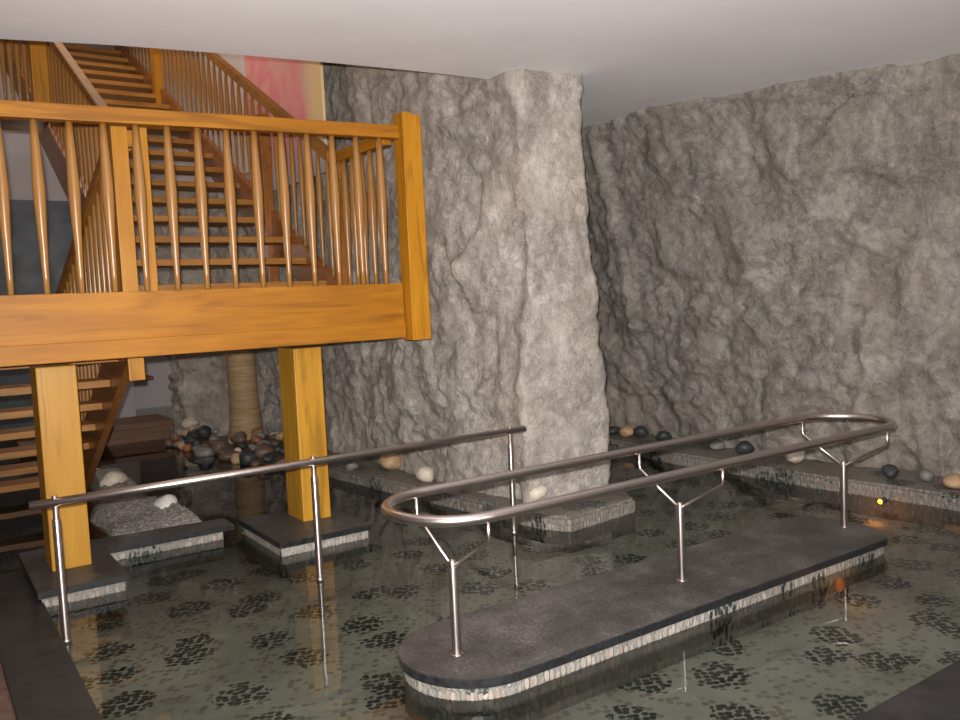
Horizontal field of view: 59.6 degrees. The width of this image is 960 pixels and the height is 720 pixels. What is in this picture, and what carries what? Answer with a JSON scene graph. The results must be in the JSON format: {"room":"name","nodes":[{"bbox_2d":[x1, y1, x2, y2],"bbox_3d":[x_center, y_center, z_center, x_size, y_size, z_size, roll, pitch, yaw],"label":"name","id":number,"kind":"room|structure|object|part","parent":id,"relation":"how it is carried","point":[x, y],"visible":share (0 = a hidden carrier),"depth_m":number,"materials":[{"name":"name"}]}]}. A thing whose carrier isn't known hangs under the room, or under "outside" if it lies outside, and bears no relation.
{"room":"indoor spa pool","nodes":[
{"label":"indoor spa pool","id":0,"kind":"room"},
{"bbox_2d":[0,662,16,719],"bbox_3d":[0.680,1.554,2.957,10.600,0.315,7.200,-5,5,-34],"label":"floor","id":1,"kind":"structure","parent":0,"point":[7,712],"depth_m":3.60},
{"bbox_2d":[0,571,101,719],"bbox_3d":[-1.724,1.619,3.446,0.280,0.335,4.680,-5,5,-34],"label":"trim","id":2,"kind":"structure","parent":1,"relation":"attached to","point":[43,681],"depth_m":3.95,"materials":[{"name":"black stone"}]},
{"bbox_2d":[0,39,50,132],"bbox_3d":[-5.723,-2.788,7.196,3.500,1.260,0.680,-5,5,-34],"label":"gallery balustrade","id":3,"kind":"object","parent":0,"point":[37,54],"visible":0.52,"depth_m":7.86,"materials":[{"name":"brown wood"}]},
{"bbox_3d":[-4.186,-2.910,7.918,0.140,1.260,0.140,-5,5,-34],"label":"newel post","id":4,"kind":"part","parent":3,"relation":"part of","materials":[{"name":"brown wood"}]},
{"bbox_2d":[0,200,135,442],"bbox_3d":[-8.130,-0.408,11.830,5.970,3.750,0.120,-5,5,-34],"label":"wall","id":5,"kind":"structure","parent":0,"point":[26,261],"depth_m":12.65,"materials":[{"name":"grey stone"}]},
{"bbox_2d":[137,375,153,380],"bbox_3d":[-5.457,0.294,13.541,0.255,0.060,0.370,-5,5,-34],"label":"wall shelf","id":6,"kind":"object","parent":5,"relation":"attached to","point":[147,377],"visible":0.59,"depth_m":13.43,"materials":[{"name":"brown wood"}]},
{"bbox_2d":[0,42,172,408],"bbox_3d":[-8.357,-2.078,13.202,7.800,6.900,0.150,-5,5,-34],"label":"wall","id":7,"kind":"structure","parent":0,"point":[154,393],"depth_m":13.92,"materials":[{"name":"white paint"}]},
{"bbox_2d":[131,46,248,214],"bbox_3d":[-4.364,-4.023,12.374,0.150,3.270,5.600,-5,5,-34],"label":"wall","id":8,"kind":"structure","parent":0,"point":[237,61],"depth_m":11.31,"materials":[{"name":"white paint"}]},
{"bbox_2d":[152,175,274,442],"bbox_3d":[-3.365,-0.512,10.934,2.242,3.550,0.650,0,5,31],"label":"wall","id":9,"kind":"structure","parent":0,"point":[198,384],"depth_m":11.00,"materials":[{"name":"grey stone"}]},
{"bbox_2d":[245,62,610,502],"bbox_3d":[-0.763,-2.063,8.532,1.648,6.750,5.538,-5,5,-34],"label":"wall","id":10,"kind":"structure","parent":0,"point":[514,294],"depth_m":6.56,"materials":[{"name":"grey stone"}]},
{"bbox_2d":[244,55,325,120],"bbox_3d":[-2.086,-2.907,8.853,0.030,1.155,2.115,-5,5,-34],"label":"painting","id":11,"kind":"object","parent":10,"relation":"attached to","point":[294,88],"depth_m":8.61},
{"bbox_2d":[285,134,303,185],"bbox_3d":[-1.907,-2.109,8.702,0.030,0.542,0.468,-5,5,-34],"label":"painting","id":12,"kind":"object","parent":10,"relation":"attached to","point":[286,136],"depth_m":8.70},
{"bbox_2d":[327,449,635,552],"bbox_3d":[-0.620,1.173,8.068,1.231,0.355,5.001,-6,6,-41],"label":"stone ledge","id":13,"kind":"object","parent":10,"relation":"attached to","point":[571,528],"depth_m":6.32,"materials":[{"name":"stone"}]},
{"bbox_2d":[345,461,358,470],"bbox_3d":[-1.206,0.995,7.880,0.126,0.091,0.100,-5,5,-25],"label":"stone","id":14,"kind":"object","parent":13,"relation":"on","point":[351,465],"visible":1,"depth_m":7.85,"materials":[{"name":"grey stone"}]},
{"bbox_2d":[379,452,401,469],"bbox_3d":[-0.835,0.939,7.791,0.210,0.182,0.266,-2,4,9],"label":"stone","id":15,"kind":"object","parent":13,"relation":"on","point":[391,461],"visible":0.89,"depth_m":7.71,"materials":[{"name":"beige stone"}]},
{"bbox_2d":[416,466,433,482],"bbox_3d":[-0.468,0.985,7.202,0.156,0.142,0.144,0,5,36],"label":"stone","id":16,"kind":"object","parent":13,"relation":"on","point":[424,473],"visible":1,"depth_m":7.15,"materials":[{"name":"beige stone"}]},
{"bbox_2d":[529,486,548,499],"bbox_3d":[0.440,0.996,6.383,0.179,0.154,0.177,-3,4,-1],"label":"stone","id":17,"kind":"object","parent":13,"relation":"on","point":[538,493],"visible":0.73,"depth_m":6.30,"materials":[{"name":"beige stone"}]},
{"bbox_2d":[0,415,959,719],"bbox_3d":[-3.242,1.394,8.238,10.100,0.070,14.250,-5,5,-34],"label":"pool","id":18,"kind":"structure","parent":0,"point":[231,638],"depth_m":4.71,"materials":[{"name":"liquid"}]},
{"bbox_2d":[0,133,128,492],"bbox_3d":[-3.851,0.038,6.521,1.640,3.162,3.060,-5,5,-34],"label":"staircase","id":19,"kind":"structure","parent":18,"relation":"on","point":[109,384],"depth_m":6.64,"materials":[{"name":"brown wood"}]},
{"bbox_3d":[-3.307,-1.060,6.958,0.080,1.087,2.880,-5,5,-34],"label":"handrail","id":20,"kind":"part","parent":19,"relation":"part of","materials":[{"name":"brown wood"}]},
{"bbox_2d":[15,414,173,462],"bbox_3d":[-5.057,1.029,10.970,1.840,0.370,0.830,-5,5,-34],"label":"platform","id":21,"kind":"object","parent":18,"relation":"on","point":[145,432],"visible":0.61,"depth_m":10.93,"materials":[{"name":"brown wood"}]},
{"bbox_2d":[18,518,234,630],"bbox_3d":[-2.238,1.381,5.572,1.360,0.250,1.020,-5,5,-34],"label":"stone ledge","id":22,"kind":"object","parent":18,"relation":"on","point":[96,591],"visible":0.9,"depth_m":5.57,"materials":[{"name":"stone"}]},
{"bbox_2d":[29,363,91,571],"bbox_3d":[-2.648,0.662,5.285,0.225,1.260,0.300,-5,5,-34],"label":"wooden post","id":23,"kind":"object","parent":22,"relation":"on","point":[54,389],"visible":1,"depth_m":5.17,"materials":[{"name":"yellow wood"}]},
{"bbox_2d":[0,100,430,380],"bbox_3d":[-2.607,-0.770,5.594,4.515,1.865,1.220,-5,5,-34],"label":"balcony","id":24,"kind":"object","parent":23,"relation":"on","point":[132,324],"visible":1,"depth_m":5.65,"materials":[{"name":"brown wood"}]},
{"bbox_3d":[-2.434,-0.747,5.762,0.105,1.780,0.100,-5,5,-34],"label":"newel post","id":25,"kind":"part","parent":24,"relation":"part of","materials":[{"name":"brown wood"}]},
{"bbox_3d":[-2.311,-0.958,5.820,0.065,1.380,0.070,-5,5,-34],"label":"newel post","id":26,"kind":"part","parent":24,"relation":"part of","materials":[{"name":"brown wood"}]},
{"bbox_3d":[-2.419,-1.488,5.072,4.350,0.190,0.095,-5,5,-34],"label":"handrail","id":27,"kind":"part","parent":24,"relation":"part of","materials":[{"name":"brown wood"}]},
{"bbox_3d":[-1.166,-0.960,7.073,0.100,1.500,0.100,-5,5,-34],"label":"newel post","id":28,"kind":"part","parent":24,"relation":"part of","materials":[{"name":"brown wood"}]},
{"bbox_3d":[-0.946,-1.677,6.651,0.080,0.090,0.855,-5,5,-34],"label":"handrail","id":29,"kind":"part","parent":24,"relation":"part of","materials":[{"name":"brown wood"}]},
{"bbox_3d":[-0.514,-1.004,6.366,0.165,1.700,0.140,-5,5,-34],"label":"newel post","id":30,"kind":"part","parent":24,"relation":"part of","materials":[{"name":"brown wood"}]},
{"bbox_2d":[88,468,202,539],"bbox_3d":[-3.269,1.286,7.554,0.864,0.387,3.502,-5,5,-34],"label":"gravel bed","id":31,"kind":"object","parent":18,"relation":"on","point":[133,513],"visible":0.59,"depth_m":6.67,"materials":[{"name":"grey gravel"}]},
{"bbox_2d":[99,471,127,486],"bbox_3d":[-3.395,1.120,7.760,0.233,0.200,0.230,-3,4,-10],"label":"stone","id":32,"kind":"object","parent":31,"relation":"on","point":[110,478],"visible":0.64,"depth_m":7.67,"materials":[{"name":"beige stone"}]},
{"bbox_2d":[153,494,177,508],"bbox_3d":[-2.559,1.175,6.819,0.195,0.169,0.197,-1,5,26],"label":"stone","id":33,"kind":"object","parent":31,"relation":"on","point":[164,501],"visible":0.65,"depth_m":6.75,"materials":[{"name":"white stone"}]},
{"bbox_2d":[136,406,171,415],"bbox_3d":[-3.270,1.218,8.121,9.950,0.001,14.000,-5,5,-34],"label":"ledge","id":34,"kind":"object","parent":18,"relation":"on","point":[165,410],"visible":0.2,"depth_m":14.33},
{"bbox_2d":[164,439,173,447],"bbox_3d":[-3.863,1.038,10.415,0.118,0.108,0.109,-5,5,-25],"label":"stone","id":35,"kind":"object","parent":34,"relation":"on","point":[168,443],"visible":0.94,"depth_m":10.37,"materials":[{"name":"brown stone"}]},
{"bbox_2d":[171,434,178,440],"bbox_3d":[-3.829,0.975,10.526,0.101,0.090,0.091,2,6,45],"label":"stone","id":36,"kind":"object","parent":35,"relation":"on","point":[175,437],"visible":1,"depth_m":10.49,"materials":[{"name":"orange stone"}]},
{"bbox_2d":[180,429,187,436],"bbox_3d":[-3.694,0.914,10.516,0.160,0.092,0.135,-2,4,8],"label":"stone","id":37,"kind":"object","parent":36,"relation":"on","point":[183,432],"visible":0.66,"depth_m":10.46,"materials":[{"name":"beige stone"}]},
{"bbox_2d":[181,417,198,428],"bbox_3d":[-3.689,0.803,10.661,0.188,0.161,0.185,-1,4,21],"label":"stone","id":38,"kind":"object","parent":37,"relation":"on","point":[189,421],"visible":0.81,"depth_m":10.60,"materials":[{"name":"beige stone"}]},
{"bbox_2d":[188,425,196,431],"bbox_3d":[-3.597,0.871,10.481,0.118,0.114,0.122,-5,5,-27],"label":"stone","id":39,"kind":"object","parent":37,"relation":"on","point":[191,427],"visible":0.59,"depth_m":10.44,"materials":[{"name":"brown stone"}]},
{"bbox_2d":[168,434,285,483],"bbox_3d":[-2.824,1.158,9.638,1.000,0.460,2.200,-5,5,-34],"label":"gravel bank","id":40,"kind":"object","parent":18,"relation":"on","point":[213,464],"visible":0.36,"depth_m":9.48,"materials":[{"name":"brown stone"}]},
{"bbox_2d":[176,441,184,449],"bbox_3d":[-3.612,1.038,10.152,0.128,0.120,0.124,-4,4,-20],"label":"stone","id":41,"kind":"object","parent":40,"relation":"on","point":[180,444],"visible":0.75,"depth_m":10.10,"materials":[{"name":"beige stone"}]},
{"bbox_2d":[183,444,192,452],"bbox_3d":[-3.500,1.053,10.030,0.108,0.107,0.120,0,5,29],"label":"stone","id":42,"kind":"object","parent":40,"relation":"on","point":[187,447],"visible":0.99,"depth_m":9.98,"materials":[{"name":"orange stone"}]},
{"bbox_2d":[184,437,196,443],"bbox_3d":[-3.501,0.985,10.148,0.168,0.122,0.134,-2,4,3],"label":"stone","id":43,"kind":"object","parent":40,"relation":"on","point":[188,439],"visible":0.56,"depth_m":10.09,"materials":[{"name":"black stone"}]},
{"bbox_2d":[187,429,199,438],"bbox_3d":[-3.504,0.913,10.305,0.212,0.118,0.163,-1,4,18],"label":"stone","id":44,"kind":"object","parent":40,"relation":"on","point":[192,433],"visible":0.53,"depth_m":10.24,"materials":[{"name":"black stone"}]},
{"bbox_2d":[191,439,200,446],"bbox_3d":[-3.409,0.998,10.053,0.120,0.107,0.108,-3,4,-8],"label":"stone","id":45,"kind":"object","parent":40,"relation":"on","point":[194,442],"visible":0.77,"depth_m":10.01,"materials":[{"name":"grey stone"}]},
{"bbox_2d":[192,444,200,450],"bbox_3d":[-3.343,1.051,9.921,0.130,0.094,0.170,-1,4,17],"label":"stone","id":46,"kind":"object","parent":40,"relation":"on","point":[198,445],"visible":0.37,"depth_m":9.87,"materials":[{"name":"grey stone"}]},
{"bbox_2d":[196,425,211,438],"bbox_3d":[-3.352,0.879,10.165,0.168,0.168,0.188,0,5,32],"label":"stone","id":47,"kind":"object","parent":40,"relation":"on","point":[203,432],"visible":0.97,"depth_m":10.11,"materials":[{"name":"black stone"}]},
{"bbox_2d":[211,428,218,434],"bbox_3d":[-3.217,0.866,10.159,0.108,0.078,0.086,-1,5,23],"label":"stone","id":48,"kind":"object","parent":47,"relation":"on","point":[214,431],"visible":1,"depth_m":10.13,"materials":[{"name":"grey stone"}]},
{"bbox_2d":[194,446,214,457],"bbox_3d":[-3.185,1.063,9.677,0.237,0.132,0.182,-3,4,1],"label":"stone","id":49,"kind":"object","parent":40,"relation":"on","point":[203,451],"visible":0.98,"depth_m":9.61,"materials":[{"name":"grey stone"}]},
{"bbox_2d":[209,435,219,441],"bbox_3d":[-3.197,0.956,10.068,0.113,0.112,0.126,0,5,34],"label":"stone","id":50,"kind":"object","parent":40,"relation":"on","point":[213,437],"visible":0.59,"depth_m":10.03,"materials":[{"name":"grey stone"}]},
{"bbox_2d":[211,439,226,452],"bbox_3d":[-3.020,0.997,9.687,0.162,0.160,0.175,0,5,35],"label":"stone","id":51,"kind":"object","parent":40,"relation":"on","point":[217,445],"visible":0.94,"depth_m":9.62,"materials":[{"name":"brown stone"}]},
{"bbox_2d":[218,450,239,460],"bbox_3d":[-2.783,1.066,9.309,0.242,0.120,0.174,-4,4,-22],"label":"stone","id":52,"kind":"object","parent":40,"relation":"on","point":[225,456],"visible":0.68,"depth_m":9.24,"materials":[{"name":"brown stone"}]},
{"bbox_2d":[230,453,240,464],"bbox_3d":[-2.639,1.076,9.109,0.148,0.139,0.143,-5,5,-25],"label":"stone","id":53,"kind":"object","parent":40,"relation":"on","point":[234,459],"visible":0.67,"depth_m":9.06,"materials":[{"name":"beige stone"}]},
{"bbox_2d":[230,431,246,444],"bbox_3d":[-2.808,0.912,9.748,0.195,0.169,0.198,-2,4,5],"label":"stone","id":54,"kind":"object","parent":40,"relation":"on","point":[240,436],"visible":0.9,"depth_m":9.68,"materials":[{"name":"brown stone"}]},
{"bbox_2d":[238,442,246,448],"bbox_3d":[-2.721,0.982,9.586,0.107,0.078,0.140,-3,4,-10],"label":"stone","id":55,"kind":"object","parent":40,"relation":"on","point":[242,445],"visible":0.94,"depth_m":9.54,"materials":[{"name":"black stone"}]},
{"bbox_2d":[225,349,262,442],"bbox_3d":[-2.875,0.253,10.108,0.419,2.200,0.416,-5,5,-34],"label":"trunk","id":56,"kind":"object","parent":40,"relation":"on","point":[245,416],"visible":0.39,"depth_m":9.97,"materials":[{"name":"beige wood"}]},
{"bbox_2d":[239,451,256,465],"bbox_3d":[-2.489,1.053,8.995,0.188,0.168,0.169,-5,5,-32],"label":"stone","id":57,"kind":"object","parent":40,"relation":"on","point":[245,457],"visible":0.87,"depth_m":8.93,"materials":[{"name":"black stone"}]},
{"bbox_2d":[248,443,255,450],"bbox_3d":[-2.554,0.982,9.416,0.097,0.089,0.122,-4,4,-23],"label":"stone","id":58,"kind":"object","parent":40,"relation":"on","point":[252,446],"visible":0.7,"depth_m":9.37,"materials":[{"name":"grey stone"}]},
{"bbox_2d":[250,459,260,466],"bbox_3d":[-2.387,1.099,8.894,0.118,0.081,0.164,-4,4,-18],"label":"stone","id":59,"kind":"object","parent":40,"relation":"on","point":[254,463],"visible":0.88,"depth_m":8.84,"materials":[{"name":"brown stone"}]},
{"bbox_2d":[250,435,262,443],"bbox_3d":[-2.567,0.917,9.610,0.141,0.102,0.184,-4,4,-22],"label":"stone","id":60,"kind":"object","parent":40,"relation":"on","point":[255,439],"visible":0.8,"depth_m":9.55,"materials":[{"name":"orange stone"}]},
{"bbox_2d":[252,428,263,433],"bbox_3d":[-2.635,0.853,9.927,0.144,0.080,0.111,-2,4,15],"label":"stone","id":61,"kind":"object","parent":40,"relation":"on","point":[256,429],"visible":0.59,"depth_m":9.89,"materials":[{"name":"brown stone"}]},
{"bbox_2d":[252,432,265,438],"bbox_3d":[-2.582,0.882,9.767,0.165,0.092,0.127,-1,4,16],"label":"stone","id":62,"kind":"object","parent":40,"relation":"on","point":[262,434],"visible":0.64,"depth_m":9.73,"materials":[{"name":"grey stone"}]},
{"bbox_2d":[256,440,271,446],"bbox_3d":[-2.399,0.952,9.282,0.152,0.139,0.191,1,5,41],"label":"stone","id":63,"kind":"object","parent":40,"relation":"on","point":[261,441],"visible":0.41,"depth_m":9.24,"materials":[{"name":"grey stone"}]},
{"bbox_2d":[255,443,273,458],"bbox_3d":[-2.331,0.984,9.059,0.202,0.173,0.200,-3,4,-7],"label":"stone","id":64,"kind":"object","parent":40,"relation":"on","point":[261,449],"visible":0.81,"depth_m":8.98,"materials":[{"name":"brown stone"}]},
{"bbox_2d":[262,453,275,461],"bbox_3d":[-2.255,1.042,8.918,0.133,0.096,0.173,-1,4,22],"label":"stone","id":65,"kind":"object","parent":40,"relation":"on","point":[268,457],"visible":1,"depth_m":8.87,"materials":[{"name":"grey stone"}]},
{"bbox_2d":[269,433,275,439],"bbox_3d":[-2.348,0.878,9.579,0.154,0.076,0.110,-1,5,23],"label":"stone","id":66,"kind":"object","parent":40,"relation":"on","point":[272,436],"visible":0.55,"depth_m":9.54,"materials":[{"name":"brown stone"}]},
{"bbox_2d":[271,440,279,446],"bbox_3d":[-2.295,0.931,9.373,0.102,0.070,0.142,-5,5,-27],"label":"stone","id":67,"kind":"object","parent":40,"relation":"on","point":[273,442],"visible":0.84,"depth_m":9.33,"materials":[{"name":"stone"}]},
{"bbox_2d":[273,445,282,452],"bbox_3d":[-2.205,0.967,9.156,0.111,0.080,0.144,-3,4,-4],"label":"stone","id":68,"kind":"object","parent":40,"relation":"on","point":[277,448],"visible":0.84,"depth_m":9.10,"materials":[{"name":"grey stone"}]},
{"bbox_2d":[275,431,282,440],"bbox_3d":[-2.239,0.865,9.459,0.164,0.113,0.130,1,5,40],"label":"stone","id":69,"kind":"object","parent":40,"relation":"on","point":[279,435],"visible":0.52,"depth_m":9.42,"materials":[{"name":"beige stone"}]},
{"bbox_2d":[278,448,284,454],"bbox_3d":[-2.116,0.984,9.006,0.113,0.082,0.090,-2,4,12],"label":"stone","id":70,"kind":"object","parent":40,"relation":"on","point":[281,451],"visible":0.64,"depth_m":8.97,"materials":[{"name":"grey stone"}]},
{"bbox_2d":[28,425,525,655],"bbox_3d":[-0.942,1.025,5.051,3.095,0.915,0.048,-5,5,-34],"label":"handrail","id":71,"kind":"object","parent":18,"relation":"on","point":[54,501],"visible":0.91,"depth_m":4.83,"materials":[{"name":"silver metal"}]},
{"bbox_3d":[-2.121,1.137,4.246,0.028,0.915,0.028,-5,5,-34],"label":"post","id":72,"kind":"part","parent":71,"relation":"part of","materials":[{"name":"silver metal"}]},
{"bbox_3d":[-0.961,0.604,5.020,3.095,0.045,0.045,-5,5,-34],"label":"rail","id":73,"kind":"part","parent":71,"relation":"part of","materials":[{"name":"silver metal"}]},
{"bbox_3d":[-0.977,1.028,5.027,0.028,0.915,0.028,-5,5,-34],"label":"post","id":74,"kind":"part","parent":71,"relation":"part of","materials":[{"name":"silver metal"}]},
{"bbox_3d":[0.226,0.914,5.847,0.028,0.915,0.028,-5,5,-34],"label":"post","id":75,"kind":"part","parent":71,"relation":"part of","materials":[{"name":"silver metal"}]},
{"bbox_2d":[238,508,370,578],"bbox_3d":[-1.282,1.299,6.091,0.670,0.250,0.840,-5,5,-34],"label":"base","id":76,"kind":"object","parent":18,"relation":"on","point":[284,544],"visible":0.89,"depth_m":5.84,"materials":[{"name":"stone"}]},
{"bbox_2d":[278,346,330,521],"bbox_3d":[-1.301,0.534,6.204,0.215,1.260,0.300,-5,5,-34],"label":"wooden post","id":77,"kind":"object","parent":76,"relation":"on","point":[300,367],"visible":0.89,"depth_m":6.09,"materials":[{"name":"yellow wood"}]},
{"bbox_2d":[398,517,887,719],"bbox_3d":[1.058,1.306,4.517,3.305,0.250,0.690,-5,5,-34],"label":"platform","id":78,"kind":"object","parent":18,"relation":"on","point":[538,655],"visible":0.98,"depth_m":4.09,"materials":[{"name":"stone"}]},
{"bbox_2d":[381,413,895,656],"bbox_3d":[1.093,0.833,4.485,3.527,0.694,0.637,-5,5,-34],"label":"handrail","id":79,"kind":"object","parent":78,"relation":"on","point":[425,521],"visible":1,"depth_m":4.16,"materials":[{"name":"silver metal"}]},
{"bbox_3d":[-0.212,0.765,3.773,0.017,0.269,0.291,-5,5,-34],"label":"arm","id":80,"kind":"part","parent":79,"relation":"part of","materials":[{"name":"silver metal"}]},
{"bbox_3d":[-0.112,1.083,3.669,0.042,0.424,0.042,-5,5,-34],"label":"post","id":81,"kind":"part","parent":79,"relation":"part of","materials":[{"name":"silver metal"}]},
{"bbox_3d":[-0.039,0.775,3.520,0.017,0.269,0.291,-5,5,-34],"label":"arm","id":82,"kind":"part","parent":79,"relation":"part of","materials":[{"name":"silver metal"}]},
{"bbox_3d":[1.078,0.511,4.462,3.527,0.047,0.637,-5,5,-34],"label":"oval rail","id":83,"kind":"part","parent":79,"relation":"part of","materials":[{"name":"silver metal"}]},
{"bbox_3d":[0.973,0.652,4.582,0.017,0.269,0.291,-5,5,-34],"label":"arm","id":84,"kind":"part","parent":79,"relation":"part of","materials":[{"name":"silver metal"}]},
{"bbox_3d":[1.074,0.970,4.478,0.042,0.424,0.042,-5,5,-34],"label":"post","id":85,"kind":"part","parent":79,"relation":"part of","materials":[{"name":"silver metal"}]},
{"bbox_3d":[1.147,0.662,4.330,0.017,0.269,0.291,-5,5,-34],"label":"arm","id":86,"kind":"part","parent":79,"relation":"part of","materials":[{"name":"silver metal"}]},
{"bbox_3d":[2.213,0.534,5.428,0.017,0.269,0.291,-5,5,-34],"label":"arm","id":87,"kind":"part","parent":79,"relation":"part of","materials":[{"name":"silver metal"}]},
{"bbox_3d":[2.313,0.852,5.324,0.042,0.424,0.042,-5,5,-34],"label":"post","id":88,"kind":"part","parent":79,"relation":"part of","materials":[{"name":"silver metal"}]},
{"bbox_3d":[2.386,0.544,5.175,0.017,0.269,0.291,-5,5,-34],"label":"arm","id":89,"kind":"part","parent":79,"relation":"part of","materials":[{"name":"silver metal"}]},
{"bbox_2d":[834,577,843,592],"bbox_3d":[2.058,1.290,4.799,0.084,0.084,0.025,-5,5,-34],"label":"lamp","id":90,"kind":"object","parent":78,"relation":"attached to","point":[839,582],"visible":1,"depth_m":4.78,"materials":[{"name":"orange"}]},
{"bbox_2d":[0,0,959,128],"bbox_3d":[-0.220,-2.094,3.768,10.600,0.350,9.800,-5,5,-34],"label":"ceiling","id":91,"kind":"structure","parent":0,"point":[630,56],"depth_m":5.26,"materials":[{"name":"paint"}]},
{"bbox_2d":[581,53,959,477],"bbox_3d":[2.780,-0.544,7.277,1.434,3.580,6.672,-6,5,-38],"label":"wall","id":92,"kind":"structure","parent":0,"point":[778,250],"depth_m":7.18,"materials":[{"name":"grey stone"}]},
{"bbox_2d":[608,433,959,531],"bbox_3d":[2.593,1.046,7.753,0.930,0.360,5.402,-6,5,-36],"label":"stone ledge","id":93,"kind":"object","parent":92,"relation":"attached to","point":[811,482],"depth_m":6.87,"materials":[{"name":"stone"}]},
{"bbox_2d":[609,426,619,434],"bbox_3d":[1.468,0.770,9.174,0.164,0.091,0.126,-4,4,-15],"label":"stone","id":94,"kind":"object","parent":93,"relation":"on","point":[613,430],"visible":0.7,"depth_m":9.13,"materials":[{"name":"black stone"}]},
{"bbox_2d":[619,425,634,436],"bbox_3d":[1.586,0.759,8.996,0.188,0.128,0.222,-3,4,1],"label":"stone","id":95,"kind":"object","parent":93,"relation":"on","point":[626,430],"visible":0.94,"depth_m":8.92,"materials":[{"name":"beige stone"}]},
{"bbox_2d":[633,425,648,437],"bbox_3d":[1.705,0.761,8.892,0.178,0.130,0.142,0,5,30],"label":"stone","id":96,"kind":"object","parent":93,"relation":"on","point":[640,431],"visible":1,"depth_m":8.85,"materials":[{"name":"black stone"}]},
{"bbox_2d":[655,431,671,440],"bbox_3d":[1.877,0.780,8.567,0.168,0.122,0.134,-2,4,14],"label":"stone","id":97,"kind":"object","parent":93,"relation":"on","point":[662,435],"visible":0.88,"depth_m":8.52,"materials":[{"name":"black stone"}]},
{"bbox_2d":[709,441,725,449],"bbox_3d":[2.273,0.820,8.026,0.153,0.085,0.118,-3,4,-5],"label":"stone","id":98,"kind":"object","parent":93,"relation":"on","point":[716,445],"visible":1,"depth_m":7.98,"materials":[{"name":"white stone"}]},
{"bbox_2d":[735,440,754,454],"bbox_3d":[2.449,0.810,7.738,0.178,0.130,0.142,-3,4,-2],"label":"stone","id":99,"kind":"object","parent":93,"relation":"on","point":[744,447],"visible":0.97,"depth_m":7.69,"materials":[{"name":"grey stone"}]},
{"bbox_2d":[785,451,804,463],"bbox_3d":[2.720,0.822,7.232,0.179,0.154,0.177,-2,4,6],"label":"stone","id":100,"kind":"object","parent":93,"relation":"on","point":[797,457],"visible":0.64,"depth_m":7.16,"materials":[{"name":"beige stone"}]},
{"bbox_2d":[881,464,898,478],"bbox_3d":[3.201,0.871,6.536,0.125,0.114,0.157,-1,4,23],"label":"stone","id":101,"kind":"object","parent":93,"relation":"on","point":[890,471],"visible":1,"depth_m":6.49,"materials":[{"name":"black stone"}]},
{"bbox_2d":[919,469,933,482],"bbox_3d":[3.392,0.882,6.362,0.099,0.099,0.111,-2,4,11],"label":"stone","id":102,"kind":"object","parent":93,"relation":"on","point":[925,475],"visible":1,"depth_m":6.33,"materials":[{"name":"grey stone"}]},
{"bbox_2d":[942,474,959,488],"bbox_3d":[3.477,0.890,6.133,0.159,0.109,0.188,0,5,34],"label":"stone","id":103,"kind":"object","parent":93,"relation":"on","point":[952,481],"visible":1,"depth_m":6.08,"materials":[{"name":"beige stone"}]},
{"bbox_2d":[877,498,886,504],"bbox_3d":[3.029,1.066,6.309,0.068,0.048,0.048,-5,5,-34],"label":"lamp","id":104,"kind":"object","parent":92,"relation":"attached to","point":[881,501],"visible":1,"depth_m":6.29,"materials":[{"name":"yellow glass"}]},
{"bbox_2d":[852,660,959,719],"bbox_3d":[2.217,1.429,3.473,6.270,0.350,0.320,-5,5,-34],"label":"trim","id":105,"kind":"structure","parent":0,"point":[937,696],"depth_m":3.18,"materials":[{"name":"black stone"}]},
{"bbox_3d":[-5.535,-5.412,8.601,7.800,0.150,10.800,-5,5,-34],"label":"ceiling","id":106,"kind":"structure","parent":0,"visible":0},
{"bbox_2d":[4,39,335,291],"bbox_3d":[-4.146,-3.133,9.660,1.720,5.686,7.720,-5,5,-34],"label":"staircase","id":107,"kind":"structure","parent":106,"relation":"attached to","point":[78,75],"depth_m":8.49,"materials":[{"name":"brown wood"}]},
{"bbox_3d":[-4.868,-3.786,9.168,0.080,4.248,7.670,-5,5,-34],"label":"handrail","id":108,"kind":"part","parent":107,"relation":"part of","materials":[{"name":"brown wood"}]},
{"bbox_3d":[-4.342,-4.324,11.187,0.120,2.300,0.140,-5,5,-34],"label":"newel post","id":109,"kind":"part","parent":107,"relation":"part of","materials":[{"name":"brown wood"}]},
{"bbox_3d":[-3.517,-3.914,10.089,0.080,4.248,7.670,-5,5,-34],"label":"handrail","id":110,"kind":"part","parent":107,"relation":"part of","materials":[{"name":"brown wood"}]},
{"bbox_3d":[-2.095,-1.382,8.287,0.100,2.050,0.120,-5,5,-34],"label":"newel post","id":111,"kind":"part","parent":107,"relation":"part of","materials":[{"name":"brown wood"}]}
]}

